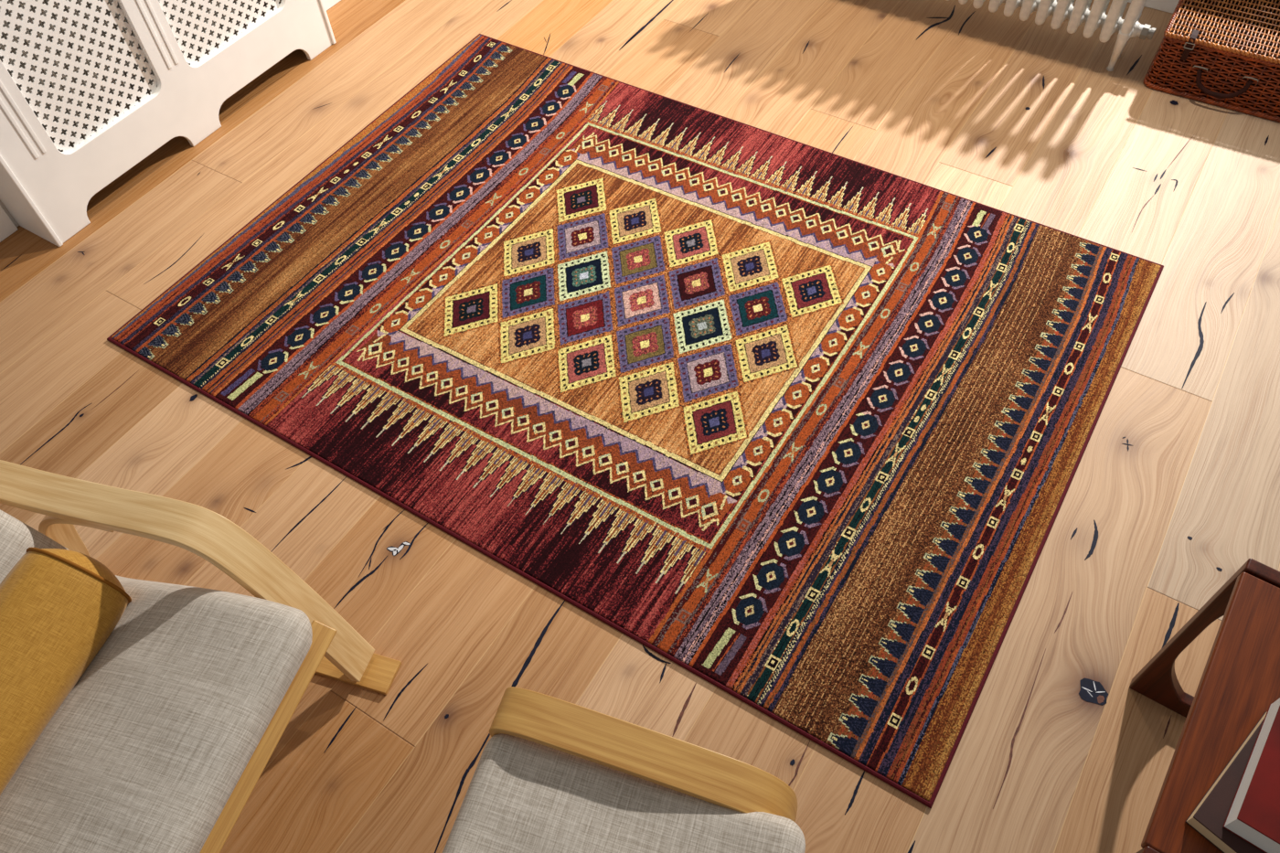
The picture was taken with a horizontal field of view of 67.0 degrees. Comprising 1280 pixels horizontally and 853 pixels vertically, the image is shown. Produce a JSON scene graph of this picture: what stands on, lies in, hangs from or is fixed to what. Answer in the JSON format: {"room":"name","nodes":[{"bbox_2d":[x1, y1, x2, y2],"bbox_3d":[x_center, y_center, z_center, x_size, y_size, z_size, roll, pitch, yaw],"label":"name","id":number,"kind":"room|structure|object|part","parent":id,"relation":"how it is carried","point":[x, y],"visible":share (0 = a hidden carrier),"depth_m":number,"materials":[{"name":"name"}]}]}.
{"room":"living room","nodes":[
{"label":"living room","id":0,"kind":"room"},
{"bbox_2d":[0,0,281,226],"bbox_3d":[-1.720,-1.661,1.925,0.120,2.700,4.850,26,59,20],"label":"wall","id":1,"kind":"structure","parent":0,"point":[2,205],"depth_m":2.78,"materials":[{"name":"white paint"}]},
{"bbox_2d":[0,0,341,242],"bbox_3d":[-1.647,-0.828,2.905,0.015,0.130,4.720,26,59,20],"label":"baseboard","id":2,"kind":"structure","parent":1,"relation":"attached to","point":[7,228],"depth_m":2.77,"materials":[{"name":"white wood"}]},
{"bbox_2d":[0,0,1279,852],"bbox_3d":[-0.059,-0.044,2.333,4.169,0.001,4.750,26,59,20],"label":"floor","id":3,"kind":"structure","parent":0,"point":[1174,487],"depth_m":2.31,"materials":[{"name":"brown wood"}]},
{"bbox_2d":[0,0,275,151],"bbox_3d":[-1.459,-1.173,2.783,0.067,0.720,0.940,26,59,20],"label":"panel radiator","id":4,"kind":"object","parent":3,"relation":"on","point":[2,47],"visible":0.02,"depth_m":2.70,"materials":[{"name":"white metal"}]},
{"bbox_2d":[0,0,336,246],"bbox_3d":[-1.431,-1.207,2.704,0.209,0.885,1.210,26,59,20],"label":"radiator cover","id":5,"kind":"object","parent":3,"relation":"on","point":[48,191],"visible":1,"depth_m":2.74,"materials":[{"name":"white wood"}]},
{"bbox_3d":[-1.628,-0.872,2.389,0.003,0.510,0.010,26,59,20],"label":"stile moulding","id":6,"kind":"part","parent":5,"relation":"part of","materials":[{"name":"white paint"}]},
{"bbox_3d":[-1.615,-0.889,2.402,0.003,0.510,0.010,26,59,20],"label":"stile moulding","id":7,"kind":"part","parent":5,"relation":"part of","materials":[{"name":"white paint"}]},
{"bbox_3d":[-1.743,-0.806,2.440,0.185,0.860,0.014,26,59,20],"label":"panel","id":8,"kind":"part","parent":5,"relation":"part of","materials":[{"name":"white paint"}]},
{"bbox_2d":[0,0,157,152],"bbox_3d":[-1.517,-1.034,2.531,0.003,0.578,0.388,26,59,20],"label":"grille","id":9,"kind":"object","parent":5,"relation":"attached to","point":[115,124],"depth_m":2.62,"materials":[{"name":"white wood"}]},
{"bbox_3d":[-1.381,-1.197,2.617,0.003,0.510,0.010,26,59,20],"label":"stile moulding","id":10,"kind":"part","parent":5,"relation":"part of","materials":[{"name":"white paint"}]},
{"bbox_3d":[-1.367,-1.215,2.629,0.003,0.510,0.010,26,59,20],"label":"stile moulding","id":11,"kind":"part","parent":5,"relation":"part of","materials":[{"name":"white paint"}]},
{"bbox_2d":[159,0,280,65],"bbox_3d":[-1.259,-1.375,2.769,0.003,0.578,0.437,26,59,20],"label":"grille","id":12,"kind":"object","parent":5,"relation":"attached to","point":[261,25],"depth_m":2.92,"materials":[{"name":"white wood"}]},
{"bbox_3d":[-1.139,-1.602,2.996,0.185,0.860,0.014,26,59,20],"label":"panel","id":13,"kind":"part","parent":5,"relation":"part of","materials":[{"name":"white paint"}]},
{"bbox_2d":[0,459,401,852],"bbox_3d":[-1.092,0.358,1.477,1.027,0.988,0.717,13,55,12],"label":"armchair","id":14,"kind":"object","parent":3,"relation":"on","point":[163,741],"visible":0.72,"depth_m":1.51,"materials":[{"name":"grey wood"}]},
{"bbox_2d":[0,509,69,584],"bbox_3d":[-1.277,0.220,1.407,0.507,0.698,0.504,13,55,12],"label":"cushion","id":15,"kind":"object","parent":14,"relation":"on","point":[16,536],"depth_m":1.63,"materials":[{"name":"fabric"}]},
{"bbox_2d":[0,547,131,795],"bbox_3d":[-1.014,0.446,1.479,0.168,0.156,0.572,13,55,12],"label":"bolster pillow","id":16,"kind":"object","parent":14,"relation":"on","point":[58,608],"visible":1,"depth_m":1.52,"materials":[{"name":"yellow fabric"}]},
{"bbox_3d":[-0.933,0.238,1.628,0.158,0.146,0.036,13,55,12],"label":"panel","id":17,"kind":"part","parent":16,"relation":"part of","materials":[{"name":"yellow fabric"}]},
{"bbox_2d":[0,575,312,852],"bbox_3d":[-0.836,0.485,1.539,0.509,0.198,0.508,13,55,12],"label":"seat cushion","id":18,"kind":"object","parent":14,"relation":"on","point":[163,741],"depth_m":1.47,"materials":[{"name":"fabric"}]},
{"bbox_3d":[-1.015,0.235,1.844,0.969,0.472,0.072,13,55,12],"label":"arm","id":19,"kind":"part","parent":14,"relation":"part of","materials":[{"name":"brown wood"}]},
{"bbox_3d":[-0.624,0.552,1.520,0.048,0.040,0.534,13,55,12],"label":"rail","id":20,"kind":"part","parent":14,"relation":"part of","materials":[{"name":"brown wood"}]},
{"bbox_2d":[442,686,805,852],"bbox_3d":[-0.062,0.818,1.442,0.503,0.415,0.630,13,55,12],"label":"footstool","id":21,"kind":"object","parent":3,"relation":"on","point":[553,774],"visible":1,"depth_m":1.43,"materials":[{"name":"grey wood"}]},
{"bbox_3d":[0.017,0.600,1.599,0.492,0.415,0.070,13,55,12],"label":"frame","id":22,"kind":"part","parent":21,"relation":"part of","materials":[{"name":"brown wood"}]},
{"bbox_2d":[106,33,1163,808],"bbox_3d":[-0.010,-0.324,2.530,2.267,0.009,1.600,26,59,20],"label":"patterned rug","id":23,"kind":"object","parent":3,"relation":"on","point":[809,429],"visible":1,"depth_m":2.39,"materials":[{"name":"fabric"}]},
{"bbox_2d":[946,0,1156,71],"bbox_3d":[1.046,-1.514,3.039,1.206,0.518,0.147,26,59,20],"label":"radiator","id":24,"kind":"object","parent":3,"relation":"on","point":[1061,10],"visible":1,"depth_m":2.96,"materials":[{"name":"white metal"}]},
{"bbox_2d":[1129,558,1279,852],"bbox_3d":[0.994,0.626,1.486,0.464,0.490,0.528,28,60,21],"label":"side table","id":25,"kind":"object","parent":3,"relation":"on","point":[1240,679],"visible":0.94,"depth_m":1.38,"materials":[{"name":"brown wood"}]},
{"bbox_3d":[0.852,0.797,1.367,0.460,0.490,0.024,28,60,21],"label":"leg frame","id":26,"kind":"part","parent":25,"relation":"part of","materials":[{"name":"brown wood"}]},
{"bbox_3d":[1.136,0.455,1.604,0.460,0.490,0.024,28,60,21],"label":"leg frame","id":27,"kind":"part","parent":25,"relation":"part of","materials":[{"name":"brown wood"}]},
{"bbox_2d":[1184,711,1267,852],"bbox_3d":[0.852,0.500,1.265,0.215,0.026,0.165,-37,60,-22],"label":"book","id":28,"kind":"object","parent":25,"relation":"on","point":[1208,818],"visible":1,"depth_m":1.26,"materials":[{"name":"brown paper"}]},
{"bbox_2d":[1222,698,1279,852],"bbox_3d":[0.872,0.474,1.241,0.160,0.042,0.200,30,61,22],"label":"book","id":29,"kind":"object","parent":28,"relation":"on","point":[1253,814],"visible":1,"depth_m":1.23,"materials":[{"name":"paper"}]},
{"bbox_2d":[1143,0,1279,122],"bbox_3d":[1.863,-1.121,2.913,0.542,0.193,0.376,24,58,19],"label":"wicker hamper","id":30,"kind":"object","parent":3,"relation":"on","point":[1225,54],"visible":1,"depth_m":2.87,"materials":[{"name":"brown wicker"}]},
{"bbox_3d":[1.720,-1.012,2.864,0.153,0.064,0.029,24,58,19],"label":"handle","id":31,"kind":"part","parent":30,"relation":"part of","materials":[{"name":"brown leather"}]},
{"bbox_3d":[1.866,-1.182,2.847,0.518,0.011,0.342,24,58,19],"label":"lid","id":32,"kind":"part","parent":30,"relation":"part of","materials":[{"name":"brown wicker"}]},
{"bbox_3d":[1.253,-2.477,2.382,3.950,2.700,0.130,26,59,20],"label":"wall","id":33,"kind":"structure","parent":0,"visible":0},
{"bbox_2d":[1128,0,1179,13],"bbox_3d":[1.264,-1.666,3.381,3.950,0.130,0.015,26,59,20],"label":"baseboard","id":34,"kind":"structure","parent":33,"relation":"attached to","point":[1166,5],"depth_m":3.22,"materials":[{"name":"white wood"}]}
]}

